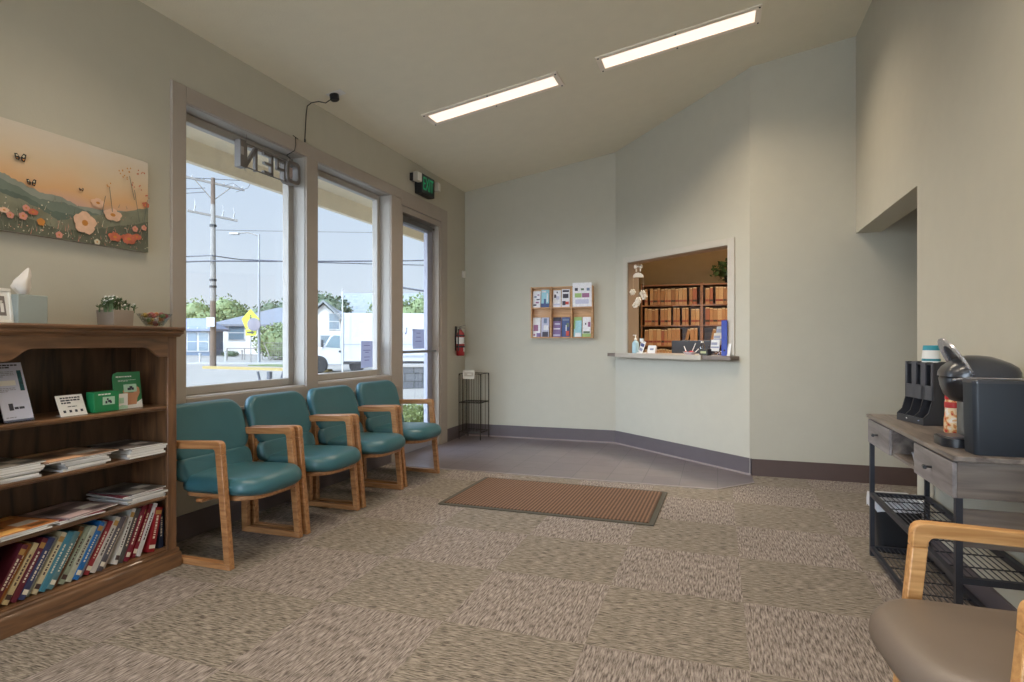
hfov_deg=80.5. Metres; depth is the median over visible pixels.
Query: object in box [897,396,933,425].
tray
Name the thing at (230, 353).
bush
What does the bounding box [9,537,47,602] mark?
book
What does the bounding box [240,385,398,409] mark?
trim
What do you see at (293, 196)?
window
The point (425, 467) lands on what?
trim
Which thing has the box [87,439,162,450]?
magazine
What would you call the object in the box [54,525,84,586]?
book
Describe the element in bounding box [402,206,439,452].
door
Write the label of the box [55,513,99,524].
magazine
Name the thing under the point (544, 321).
brochure
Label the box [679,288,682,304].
folder
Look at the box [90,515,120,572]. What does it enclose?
book
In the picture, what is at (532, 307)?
shelf
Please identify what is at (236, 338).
house
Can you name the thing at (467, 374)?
wire rack
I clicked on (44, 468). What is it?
magazine
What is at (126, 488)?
magazine
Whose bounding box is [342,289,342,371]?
flag pole
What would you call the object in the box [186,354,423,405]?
ground
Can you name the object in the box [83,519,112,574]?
book
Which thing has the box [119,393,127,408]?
card
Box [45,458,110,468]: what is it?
magazine
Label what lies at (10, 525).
magazine
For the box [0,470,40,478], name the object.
magazine
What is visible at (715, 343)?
brochure holder
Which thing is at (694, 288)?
folder
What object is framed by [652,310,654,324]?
folder
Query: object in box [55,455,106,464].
magazine
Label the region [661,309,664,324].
folder
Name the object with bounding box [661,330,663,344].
folder
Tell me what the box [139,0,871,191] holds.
ceiling
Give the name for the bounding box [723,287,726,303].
folder
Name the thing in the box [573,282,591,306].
brochure
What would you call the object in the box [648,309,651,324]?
folder
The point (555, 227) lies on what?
wall
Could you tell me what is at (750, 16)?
ceiling light
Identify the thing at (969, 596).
wire shelf
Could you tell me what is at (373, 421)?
lumbar cushion
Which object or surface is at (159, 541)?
book
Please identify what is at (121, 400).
print
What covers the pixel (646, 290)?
folder
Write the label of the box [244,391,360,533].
chair
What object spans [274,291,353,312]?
tree
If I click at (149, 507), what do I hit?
book
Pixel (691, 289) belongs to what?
folder
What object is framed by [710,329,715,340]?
folder
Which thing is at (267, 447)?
lumbar cushion
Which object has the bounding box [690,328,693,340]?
folder
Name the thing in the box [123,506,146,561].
book
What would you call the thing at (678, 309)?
folder
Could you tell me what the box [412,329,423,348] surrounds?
notice
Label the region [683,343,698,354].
tray
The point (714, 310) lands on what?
folder
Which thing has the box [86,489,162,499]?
magazine
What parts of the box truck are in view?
rail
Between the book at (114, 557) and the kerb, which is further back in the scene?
the kerb
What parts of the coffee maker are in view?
handle, lid, tank lid, water tank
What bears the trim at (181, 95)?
attached to the wall at (98, 73)
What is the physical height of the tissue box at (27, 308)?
0.252 m
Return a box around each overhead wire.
[186,178,239,180]
[186,255,423,265]
[186,260,423,262]
[229,230,371,232]
[403,287,423,291]
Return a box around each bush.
[221,351,238,356]
[251,322,282,359]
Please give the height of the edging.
0.050 m
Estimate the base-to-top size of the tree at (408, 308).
5.370 m
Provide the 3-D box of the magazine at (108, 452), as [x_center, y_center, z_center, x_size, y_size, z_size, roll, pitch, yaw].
[-2.093,0.534,2.799,0.276,0.006,0.291,0,0,21]
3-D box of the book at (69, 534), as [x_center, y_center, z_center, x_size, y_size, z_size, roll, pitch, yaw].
[-2.115,0.978,2.719,0.201,0.233,0.148,0,0,19]
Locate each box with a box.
[10,268,47,323]
[86,390,118,412]
[699,349,710,355]
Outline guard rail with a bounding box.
[226,348,262,359]
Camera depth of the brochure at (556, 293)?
7.29 m
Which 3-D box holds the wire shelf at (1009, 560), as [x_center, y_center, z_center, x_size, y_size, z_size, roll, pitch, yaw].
[1.932,0.853,2.736,0.245,0.009,1.265,0,0,19]
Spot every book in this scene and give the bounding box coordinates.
[0,542,31,603]
[0,543,27,598]
[1,541,38,604]
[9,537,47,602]
[18,535,54,599]
[26,535,57,596]
[30,531,66,593]
[38,530,73,591]
[46,529,79,589]
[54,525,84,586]
[57,525,90,583]
[65,524,96,581]
[72,520,104,579]
[80,519,106,576]
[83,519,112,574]
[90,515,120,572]
[97,515,125,570]
[103,514,127,568]
[107,508,135,564]
[118,508,140,562]
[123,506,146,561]
[129,505,147,558]
[130,503,152,557]
[136,503,157,555]
[142,506,162,551]
[155,508,163,548]
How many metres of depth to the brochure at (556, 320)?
7.29 m
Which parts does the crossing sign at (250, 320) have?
warning panel, arrow panel, round panel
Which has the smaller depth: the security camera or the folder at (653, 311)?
the security camera
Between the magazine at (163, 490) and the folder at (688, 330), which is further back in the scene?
the folder at (688, 330)
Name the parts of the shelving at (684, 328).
panel, shelf, shelf, shelf, shelf, panel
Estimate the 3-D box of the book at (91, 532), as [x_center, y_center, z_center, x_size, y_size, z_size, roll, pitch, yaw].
[-2.075,0.980,2.823,0.193,0.228,0.145,0,0,19]
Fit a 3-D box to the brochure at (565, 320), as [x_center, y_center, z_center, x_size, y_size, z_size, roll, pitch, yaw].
[0.645,-0.168,7.261,0.098,0.236,0.027,0,0,19]
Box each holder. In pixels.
[0,362,33,422]
[646,345,658,353]
[710,326,720,350]
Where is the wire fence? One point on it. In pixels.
(276, 347)
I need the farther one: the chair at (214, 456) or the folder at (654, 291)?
the folder at (654, 291)
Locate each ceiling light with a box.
[421,71,564,125]
[595,4,762,72]
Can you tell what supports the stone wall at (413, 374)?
on the ground at (195, 375)
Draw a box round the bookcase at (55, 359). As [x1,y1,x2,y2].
[0,322,185,640]
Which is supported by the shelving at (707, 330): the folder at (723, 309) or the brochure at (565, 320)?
the folder at (723, 309)
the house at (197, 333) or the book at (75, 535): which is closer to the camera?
the book at (75, 535)
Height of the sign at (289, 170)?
0.377 m
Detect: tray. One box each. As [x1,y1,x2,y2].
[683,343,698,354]
[683,352,695,354]
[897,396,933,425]
[934,433,964,448]
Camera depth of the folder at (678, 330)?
9.30 m
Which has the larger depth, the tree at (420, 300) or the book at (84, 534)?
the tree at (420, 300)
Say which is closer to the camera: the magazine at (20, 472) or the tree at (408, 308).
the magazine at (20, 472)
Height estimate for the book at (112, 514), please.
0.228 m
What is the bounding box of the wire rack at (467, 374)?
[459,370,488,439]
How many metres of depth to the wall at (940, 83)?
3.02 m
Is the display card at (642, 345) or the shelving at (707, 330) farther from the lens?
the shelving at (707, 330)
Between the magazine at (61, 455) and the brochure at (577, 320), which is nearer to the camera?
the magazine at (61, 455)
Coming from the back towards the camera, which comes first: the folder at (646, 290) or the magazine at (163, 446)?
the folder at (646, 290)
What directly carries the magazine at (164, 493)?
on the magazine at (163, 494)
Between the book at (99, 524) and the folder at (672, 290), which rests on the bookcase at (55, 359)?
the book at (99, 524)
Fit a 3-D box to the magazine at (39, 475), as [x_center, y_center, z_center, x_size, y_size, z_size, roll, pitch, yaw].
[-2.188,0.578,2.552,0.276,0.010,0.206,0,0,20]
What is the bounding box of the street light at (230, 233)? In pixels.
[229,232,259,361]
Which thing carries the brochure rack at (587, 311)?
attached to the wall at (555, 227)
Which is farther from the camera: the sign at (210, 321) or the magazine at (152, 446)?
the sign at (210, 321)
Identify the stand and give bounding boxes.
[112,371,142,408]
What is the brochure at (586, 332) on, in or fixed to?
in the brochure rack at (587, 311)
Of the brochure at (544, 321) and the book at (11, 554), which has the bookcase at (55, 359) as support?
the book at (11, 554)
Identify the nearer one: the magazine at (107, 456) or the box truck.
the magazine at (107, 456)
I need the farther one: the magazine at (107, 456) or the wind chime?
the wind chime
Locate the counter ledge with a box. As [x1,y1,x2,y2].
[607,353,738,360]
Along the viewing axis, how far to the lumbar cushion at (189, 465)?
3.46 m
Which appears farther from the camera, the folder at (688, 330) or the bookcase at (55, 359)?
the folder at (688, 330)
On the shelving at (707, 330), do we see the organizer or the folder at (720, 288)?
the folder at (720, 288)
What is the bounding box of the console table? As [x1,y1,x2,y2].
[867,414,1023,607]
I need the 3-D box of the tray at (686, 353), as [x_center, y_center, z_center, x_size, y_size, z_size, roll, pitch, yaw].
[1.758,0.122,5.990,0.093,0.030,0.151,0,0,-34]
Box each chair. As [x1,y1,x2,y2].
[177,399,302,570]
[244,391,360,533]
[307,385,405,507]
[356,380,441,486]
[869,520,1023,681]
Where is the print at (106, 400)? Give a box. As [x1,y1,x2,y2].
[98,393,114,404]
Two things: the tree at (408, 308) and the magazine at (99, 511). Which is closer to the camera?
the magazine at (99, 511)
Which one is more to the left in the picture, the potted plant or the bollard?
the bollard
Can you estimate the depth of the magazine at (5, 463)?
2.57 m
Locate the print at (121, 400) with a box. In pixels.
[119,398,127,408]
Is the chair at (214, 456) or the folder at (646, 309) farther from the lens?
the folder at (646, 309)
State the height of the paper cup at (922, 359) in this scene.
0.066 m
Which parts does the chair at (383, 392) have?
leg, backrest, armrest, leg, seat, armrest, seat, leg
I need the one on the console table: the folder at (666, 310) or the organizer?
the organizer
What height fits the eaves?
0.410 m
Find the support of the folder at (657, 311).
on the shelving at (684, 328)
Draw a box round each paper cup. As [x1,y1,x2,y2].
[921,359,940,360]
[922,345,940,358]
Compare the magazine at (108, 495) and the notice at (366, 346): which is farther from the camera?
the notice at (366, 346)
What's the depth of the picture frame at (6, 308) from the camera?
2.59 m
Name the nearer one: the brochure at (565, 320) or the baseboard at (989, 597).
the baseboard at (989, 597)
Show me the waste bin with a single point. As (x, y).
(888, 533)
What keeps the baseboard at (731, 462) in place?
attached to the wall at (683, 182)
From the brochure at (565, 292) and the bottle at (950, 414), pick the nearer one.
the bottle at (950, 414)
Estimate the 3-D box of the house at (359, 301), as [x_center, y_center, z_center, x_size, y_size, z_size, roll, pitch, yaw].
[-20.347,-2.987,102.776,17.000,10.291,10.000,0,0,-2]
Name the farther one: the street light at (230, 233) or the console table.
the street light at (230, 233)
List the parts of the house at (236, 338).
pane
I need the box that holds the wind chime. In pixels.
[629,264,646,307]
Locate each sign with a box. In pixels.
[206,317,214,326]
[235,134,299,185]
[242,309,260,362]
[410,171,439,198]
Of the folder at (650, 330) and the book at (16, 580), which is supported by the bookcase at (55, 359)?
the book at (16, 580)
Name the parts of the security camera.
cord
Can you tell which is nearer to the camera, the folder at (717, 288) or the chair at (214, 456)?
the chair at (214, 456)
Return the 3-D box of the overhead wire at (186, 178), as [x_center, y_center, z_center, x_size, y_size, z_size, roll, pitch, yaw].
[-16.084,-10.401,38.769,36.134,1.937,4.822,0,0,-16]
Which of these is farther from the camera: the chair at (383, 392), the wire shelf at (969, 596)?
the chair at (383, 392)
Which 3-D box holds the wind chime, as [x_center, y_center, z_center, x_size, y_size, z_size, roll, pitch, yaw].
[1.427,-0.628,6.828,0.203,0.520,0.045,0,0,19]
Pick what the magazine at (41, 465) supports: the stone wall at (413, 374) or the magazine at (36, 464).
the magazine at (36, 464)
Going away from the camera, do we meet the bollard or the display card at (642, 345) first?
the display card at (642, 345)
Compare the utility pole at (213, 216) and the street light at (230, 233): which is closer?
the utility pole at (213, 216)
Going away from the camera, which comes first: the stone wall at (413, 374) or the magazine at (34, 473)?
the magazine at (34, 473)
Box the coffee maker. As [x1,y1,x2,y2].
[934,338,1023,457]
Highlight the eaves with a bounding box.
[186,125,423,241]
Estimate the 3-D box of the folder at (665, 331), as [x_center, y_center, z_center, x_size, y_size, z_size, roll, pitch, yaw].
[2.423,-0.052,9.484,0.043,0.242,0.284,0,0,19]
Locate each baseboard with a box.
[177,423,464,541]
[465,423,614,442]
[615,430,751,474]
[752,459,916,486]
[930,538,1016,610]
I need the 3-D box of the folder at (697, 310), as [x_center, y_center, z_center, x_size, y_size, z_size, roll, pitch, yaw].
[2.868,-0.367,9.339,0.058,0.242,0.284,0,0,19]
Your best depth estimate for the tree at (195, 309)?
92.44 m
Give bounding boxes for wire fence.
[264,343,282,360]
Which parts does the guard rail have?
rail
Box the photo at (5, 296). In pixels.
[0,291,10,319]
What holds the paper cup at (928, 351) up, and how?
on the paper cup at (922, 359)
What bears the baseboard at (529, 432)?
attached to the wall at (555, 227)
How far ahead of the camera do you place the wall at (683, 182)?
6.06 m
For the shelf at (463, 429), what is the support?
attached to the wire rack at (467, 374)
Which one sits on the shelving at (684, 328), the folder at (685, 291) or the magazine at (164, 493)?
the folder at (685, 291)
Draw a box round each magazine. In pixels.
[0,457,45,469]
[0,463,40,472]
[0,464,44,474]
[0,467,42,476]
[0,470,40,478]
[0,472,38,481]
[0,474,40,483]
[0,516,58,538]
[0,525,46,539]
[0,525,51,541]
[15,447,118,463]
[17,510,104,525]
[18,501,117,519]
[41,462,105,472]
[44,452,110,464]
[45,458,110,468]
[50,455,108,466]
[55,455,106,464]
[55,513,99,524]
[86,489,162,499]
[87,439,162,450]
[87,492,163,503]
[88,488,162,498]
[89,482,165,495]
[89,494,164,504]
[91,443,166,451]
[92,489,167,500]
[97,493,165,503]
[106,448,163,456]
[109,450,164,459]
[111,445,165,453]
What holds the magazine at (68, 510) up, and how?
on the magazine at (99, 511)
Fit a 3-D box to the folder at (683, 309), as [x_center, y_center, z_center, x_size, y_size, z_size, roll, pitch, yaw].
[2.675,-0.377,9.398,0.043,0.262,0.284,0,0,19]
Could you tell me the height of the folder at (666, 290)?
0.252 m
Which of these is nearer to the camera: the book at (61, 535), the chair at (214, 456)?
the book at (61, 535)
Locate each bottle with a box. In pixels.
[632,335,638,352]
[943,396,956,432]
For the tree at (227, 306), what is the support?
on the ground at (195, 375)
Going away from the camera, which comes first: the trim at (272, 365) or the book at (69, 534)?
the book at (69, 534)
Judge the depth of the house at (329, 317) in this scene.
52.56 m
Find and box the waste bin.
[866,491,923,554]
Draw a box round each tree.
[186,295,237,321]
[208,293,249,318]
[251,299,279,312]
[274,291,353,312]
[366,295,423,312]
[407,292,423,312]
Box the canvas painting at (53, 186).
[0,117,148,252]
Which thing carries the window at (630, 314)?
in the wall at (683, 182)
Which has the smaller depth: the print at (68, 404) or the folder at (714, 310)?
the print at (68, 404)
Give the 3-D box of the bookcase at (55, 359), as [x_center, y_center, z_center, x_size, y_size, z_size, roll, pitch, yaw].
[-2.066,0.563,2.841,0.350,1.274,0.958,0,0,19]
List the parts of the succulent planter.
pot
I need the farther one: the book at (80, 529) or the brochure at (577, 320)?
the brochure at (577, 320)
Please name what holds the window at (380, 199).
in the wall at (98, 73)
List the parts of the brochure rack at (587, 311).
rail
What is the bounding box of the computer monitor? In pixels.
[672,341,714,353]
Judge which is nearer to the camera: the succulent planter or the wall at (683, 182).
the succulent planter
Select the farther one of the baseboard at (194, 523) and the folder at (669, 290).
the folder at (669, 290)
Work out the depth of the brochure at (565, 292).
7.26 m
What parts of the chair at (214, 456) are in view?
armrest, backrest, leg, seat, seat, leg, armrest, leg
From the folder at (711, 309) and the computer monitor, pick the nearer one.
the computer monitor
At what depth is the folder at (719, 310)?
9.11 m
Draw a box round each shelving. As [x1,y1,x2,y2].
[641,282,701,351]
[702,282,726,353]
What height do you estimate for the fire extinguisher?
0.378 m
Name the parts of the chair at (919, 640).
leg, seat, armrest, leg, armrest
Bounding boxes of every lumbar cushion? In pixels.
[177,446,252,481]
[257,432,315,460]
[318,421,363,444]
[365,413,403,431]
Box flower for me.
[629,289,635,294]
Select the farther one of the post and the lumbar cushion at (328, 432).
the post
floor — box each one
[0,435,973,681]
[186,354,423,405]
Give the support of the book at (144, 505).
on the bookcase at (55, 359)
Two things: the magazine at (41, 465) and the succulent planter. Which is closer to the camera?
the magazine at (41, 465)
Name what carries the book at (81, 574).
on the bookcase at (55, 359)
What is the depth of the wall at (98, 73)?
3.34 m
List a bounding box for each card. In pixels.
[54,394,87,416]
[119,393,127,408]
[637,338,645,352]
[727,344,730,355]
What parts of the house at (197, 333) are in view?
pane, pane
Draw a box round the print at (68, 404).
[60,396,82,412]
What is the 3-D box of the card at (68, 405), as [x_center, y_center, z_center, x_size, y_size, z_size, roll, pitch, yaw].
[-2.035,0.296,2.788,0.050,0.094,0.128,0,0,15]
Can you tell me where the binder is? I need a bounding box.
[721,320,726,355]
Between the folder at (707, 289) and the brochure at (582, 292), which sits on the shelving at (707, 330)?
the folder at (707, 289)
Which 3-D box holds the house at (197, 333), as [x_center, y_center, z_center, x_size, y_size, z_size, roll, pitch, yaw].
[-32.948,0.007,61.404,7.000,4.600,3.600,0,0,-2]
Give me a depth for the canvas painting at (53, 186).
2.98 m
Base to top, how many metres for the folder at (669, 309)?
0.262 m
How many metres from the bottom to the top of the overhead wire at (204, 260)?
1.169 m
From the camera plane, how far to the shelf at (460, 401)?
7.47 m
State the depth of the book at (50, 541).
2.60 m
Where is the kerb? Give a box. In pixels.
[202,366,331,371]
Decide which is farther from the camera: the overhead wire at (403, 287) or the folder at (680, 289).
the overhead wire at (403, 287)
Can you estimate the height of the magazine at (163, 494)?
0.007 m
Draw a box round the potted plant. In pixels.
[710,258,726,282]
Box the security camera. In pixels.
[304,89,345,141]
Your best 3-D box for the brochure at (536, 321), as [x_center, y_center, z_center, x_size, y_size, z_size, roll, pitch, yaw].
[0.301,-0.168,7.378,0.098,0.236,0.027,0,0,19]
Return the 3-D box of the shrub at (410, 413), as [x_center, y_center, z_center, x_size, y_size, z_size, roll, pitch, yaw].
[-1.432,1.083,8.688,0.780,0.391,0.649,0,0,19]
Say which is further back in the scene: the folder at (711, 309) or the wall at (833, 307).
the folder at (711, 309)
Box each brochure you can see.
[533,291,540,307]
[533,318,540,336]
[541,290,548,306]
[541,317,548,336]
[553,290,560,306]
[553,317,560,336]
[561,289,569,306]
[561,317,569,336]
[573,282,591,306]
[573,317,581,336]
[582,317,590,336]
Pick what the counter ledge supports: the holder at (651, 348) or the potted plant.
the holder at (651, 348)
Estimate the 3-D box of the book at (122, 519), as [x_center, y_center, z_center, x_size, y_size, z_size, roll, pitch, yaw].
[-2.027,0.978,2.958,0.201,0.233,0.148,0,0,19]
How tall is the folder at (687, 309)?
0.262 m
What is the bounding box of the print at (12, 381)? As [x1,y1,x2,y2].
[0,364,24,418]
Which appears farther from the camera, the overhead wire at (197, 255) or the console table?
the overhead wire at (197, 255)
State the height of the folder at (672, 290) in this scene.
0.252 m
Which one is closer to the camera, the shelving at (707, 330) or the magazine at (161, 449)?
the magazine at (161, 449)
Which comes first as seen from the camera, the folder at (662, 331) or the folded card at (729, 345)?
the folded card at (729, 345)
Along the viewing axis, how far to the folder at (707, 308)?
9.15 m
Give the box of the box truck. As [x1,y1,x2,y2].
[318,313,423,372]
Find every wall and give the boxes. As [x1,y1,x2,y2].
[0,0,464,516]
[403,364,423,388]
[465,152,614,429]
[615,68,748,457]
[639,249,726,346]
[749,36,916,467]
[856,0,1023,608]
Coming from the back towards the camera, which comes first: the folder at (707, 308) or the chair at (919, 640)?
the folder at (707, 308)
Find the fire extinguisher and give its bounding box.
[455,325,465,355]
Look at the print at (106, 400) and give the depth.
2.94 m
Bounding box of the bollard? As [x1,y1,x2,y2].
[224,351,226,361]
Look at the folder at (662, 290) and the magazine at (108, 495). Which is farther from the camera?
the folder at (662, 290)
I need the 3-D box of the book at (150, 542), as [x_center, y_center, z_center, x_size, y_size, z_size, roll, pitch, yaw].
[-1.943,0.981,3.179,0.185,0.228,0.086,0,0,19]
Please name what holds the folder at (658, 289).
on the shelving at (684, 328)
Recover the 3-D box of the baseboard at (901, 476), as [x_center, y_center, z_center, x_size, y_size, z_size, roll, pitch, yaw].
[3.237,1.126,5.029,2.313,0.148,0.012,0,0,19]
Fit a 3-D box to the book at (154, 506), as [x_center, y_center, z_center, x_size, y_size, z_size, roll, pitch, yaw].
[-1.966,0.969,3.143,0.193,0.251,0.122,0,0,19]
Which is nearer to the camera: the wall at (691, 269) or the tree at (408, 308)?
the wall at (691, 269)
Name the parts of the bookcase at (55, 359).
panel, shelf, shelf, shelf, shelf, arched rail, panel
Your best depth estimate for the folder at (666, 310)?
9.35 m
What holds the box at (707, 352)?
on the counter ledge
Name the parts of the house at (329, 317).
pane, pane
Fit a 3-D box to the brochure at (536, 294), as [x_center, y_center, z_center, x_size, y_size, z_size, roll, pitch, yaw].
[0.301,-0.507,7.377,0.098,0.200,0.023,0,0,19]
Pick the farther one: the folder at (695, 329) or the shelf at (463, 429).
the folder at (695, 329)
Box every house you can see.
[186,318,229,355]
[216,308,344,354]
[318,300,341,347]
[339,293,423,312]
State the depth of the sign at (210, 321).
35.74 m
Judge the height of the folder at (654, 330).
0.252 m
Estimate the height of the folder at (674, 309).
0.262 m
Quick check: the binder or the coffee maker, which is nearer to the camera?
the coffee maker
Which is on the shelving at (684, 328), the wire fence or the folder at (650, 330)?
the folder at (650, 330)
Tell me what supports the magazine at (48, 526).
on the bookcase at (55, 359)
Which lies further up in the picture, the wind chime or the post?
the wind chime
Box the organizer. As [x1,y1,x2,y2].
[897,361,945,425]
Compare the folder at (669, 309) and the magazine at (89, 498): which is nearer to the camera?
the magazine at (89, 498)
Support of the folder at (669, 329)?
on the shelving at (684, 328)
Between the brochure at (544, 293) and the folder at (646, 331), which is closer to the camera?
the brochure at (544, 293)
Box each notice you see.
[361,341,372,367]
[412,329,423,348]
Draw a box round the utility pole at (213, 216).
[186,175,244,365]
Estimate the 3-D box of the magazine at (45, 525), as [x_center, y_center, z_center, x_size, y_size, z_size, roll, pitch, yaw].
[-2.172,0.800,2.559,0.276,0.008,0.206,0,0,17]
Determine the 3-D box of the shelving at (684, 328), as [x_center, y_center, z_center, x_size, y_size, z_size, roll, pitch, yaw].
[2.504,0.155,9.487,0.905,2.090,0.375,0,0,19]
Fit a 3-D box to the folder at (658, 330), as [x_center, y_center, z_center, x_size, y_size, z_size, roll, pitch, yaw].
[2.325,-0.057,9.518,0.058,0.252,0.284,0,0,19]
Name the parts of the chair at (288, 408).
leg, armrest, backrest, leg, leg, seat, seat, armrest, leg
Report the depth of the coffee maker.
2.17 m
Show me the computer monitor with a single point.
(677, 346)
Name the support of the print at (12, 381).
attached to the holder at (15, 405)
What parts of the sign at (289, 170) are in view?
sign rail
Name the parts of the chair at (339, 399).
leg, backrest, armrest, leg, seat, armrest, seat, leg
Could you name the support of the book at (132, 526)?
on the bookcase at (55, 359)
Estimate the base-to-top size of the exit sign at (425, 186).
0.210 m
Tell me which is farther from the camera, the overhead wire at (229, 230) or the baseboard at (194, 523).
the overhead wire at (229, 230)
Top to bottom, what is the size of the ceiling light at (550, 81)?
0.220 m
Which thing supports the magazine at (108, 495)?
on the magazine at (88, 494)
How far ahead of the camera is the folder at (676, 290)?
9.30 m
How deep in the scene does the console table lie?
2.30 m
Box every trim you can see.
[170,80,446,462]
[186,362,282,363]
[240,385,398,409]
[248,364,282,366]
[425,467,754,489]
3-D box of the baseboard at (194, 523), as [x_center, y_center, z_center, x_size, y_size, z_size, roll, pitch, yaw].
[-2.163,1.125,3.124,0.012,0.150,9.720,0,0,19]
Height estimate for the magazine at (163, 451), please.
0.010 m
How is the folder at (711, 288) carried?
on the shelving at (707, 330)
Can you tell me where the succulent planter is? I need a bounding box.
[96,295,137,325]
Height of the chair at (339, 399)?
0.840 m
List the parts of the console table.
leg, drawer, knob, leg, shelf frame, drawer, shelf frame, leg, panel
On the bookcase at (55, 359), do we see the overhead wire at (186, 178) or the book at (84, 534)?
the book at (84, 534)
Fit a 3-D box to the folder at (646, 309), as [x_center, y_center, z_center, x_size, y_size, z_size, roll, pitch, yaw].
[2.139,-0.377,9.580,0.043,0.262,0.284,0,0,19]
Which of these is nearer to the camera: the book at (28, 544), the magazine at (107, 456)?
the book at (28, 544)
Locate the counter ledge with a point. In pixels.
(713, 356)
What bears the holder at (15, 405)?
on the bookcase at (55, 359)
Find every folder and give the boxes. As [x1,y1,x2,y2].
[645,289,648,304]
[645,308,647,324]
[645,330,648,344]
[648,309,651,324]
[649,329,652,344]
[650,288,653,304]
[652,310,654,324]
[653,290,656,304]
[653,329,656,344]
[655,309,659,324]
[657,288,660,304]
[657,329,661,344]
[661,289,664,304]
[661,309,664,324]
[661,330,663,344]
[664,330,667,344]
[665,289,667,304]
[665,309,667,324]
[668,289,670,304]
[668,308,671,324]
[668,328,671,344]
[671,288,674,304]
[672,328,675,340]
[673,308,676,324]
[675,289,678,304]
[676,328,680,340]
[677,308,680,324]
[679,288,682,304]
[682,308,685,324]
[683,288,687,304]
[685,329,690,340]
[686,308,688,324]
[690,288,692,304]
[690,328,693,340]
[691,309,695,324]
[693,287,696,304]
[694,328,697,340]
[696,309,699,324]
[706,288,709,303]
[706,307,709,324]
[710,287,712,303]
[710,308,712,324]
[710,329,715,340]
[713,309,716,324]
[716,287,718,303]
[718,309,721,324]
[719,287,722,303]
[722,308,724,319]
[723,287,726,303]
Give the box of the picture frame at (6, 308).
[0,288,13,322]
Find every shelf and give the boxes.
[459,400,487,403]
[459,428,488,432]
[532,307,549,308]
[879,494,1023,581]
[879,548,972,605]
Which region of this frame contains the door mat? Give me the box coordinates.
[438,477,666,525]
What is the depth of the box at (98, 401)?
2.91 m
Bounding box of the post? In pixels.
[267,371,271,378]
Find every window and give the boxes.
[186,104,304,398]
[318,163,389,382]
[623,237,734,354]
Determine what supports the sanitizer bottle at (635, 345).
on the counter ledge
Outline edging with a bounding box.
[615,353,701,359]
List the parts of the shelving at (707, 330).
panel, shelf, shelf, shelf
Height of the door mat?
0.012 m
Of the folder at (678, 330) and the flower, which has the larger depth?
the folder at (678, 330)
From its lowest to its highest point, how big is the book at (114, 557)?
0.255 m
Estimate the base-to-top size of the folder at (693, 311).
0.242 m
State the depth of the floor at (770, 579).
2.89 m
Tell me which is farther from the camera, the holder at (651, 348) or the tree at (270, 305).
the tree at (270, 305)
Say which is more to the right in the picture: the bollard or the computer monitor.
the computer monitor
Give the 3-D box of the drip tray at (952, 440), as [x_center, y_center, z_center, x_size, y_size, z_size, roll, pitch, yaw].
[1.747,0.391,2.384,0.120,0.039,0.170,0,0,19]
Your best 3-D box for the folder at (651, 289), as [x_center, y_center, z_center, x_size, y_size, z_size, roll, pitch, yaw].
[2.217,-0.687,9.555,0.043,0.262,0.284,0,0,19]
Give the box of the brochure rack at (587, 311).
[531,285,593,337]
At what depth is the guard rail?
49.32 m
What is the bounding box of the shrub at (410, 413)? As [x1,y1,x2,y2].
[403,404,423,421]
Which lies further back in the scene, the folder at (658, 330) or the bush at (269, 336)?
the bush at (269, 336)
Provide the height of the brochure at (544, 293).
0.215 m
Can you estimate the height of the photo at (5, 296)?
0.124 m
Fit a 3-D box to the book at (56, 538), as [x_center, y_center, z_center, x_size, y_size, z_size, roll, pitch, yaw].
[-2.141,0.980,2.666,0.193,0.228,0.145,0,0,19]

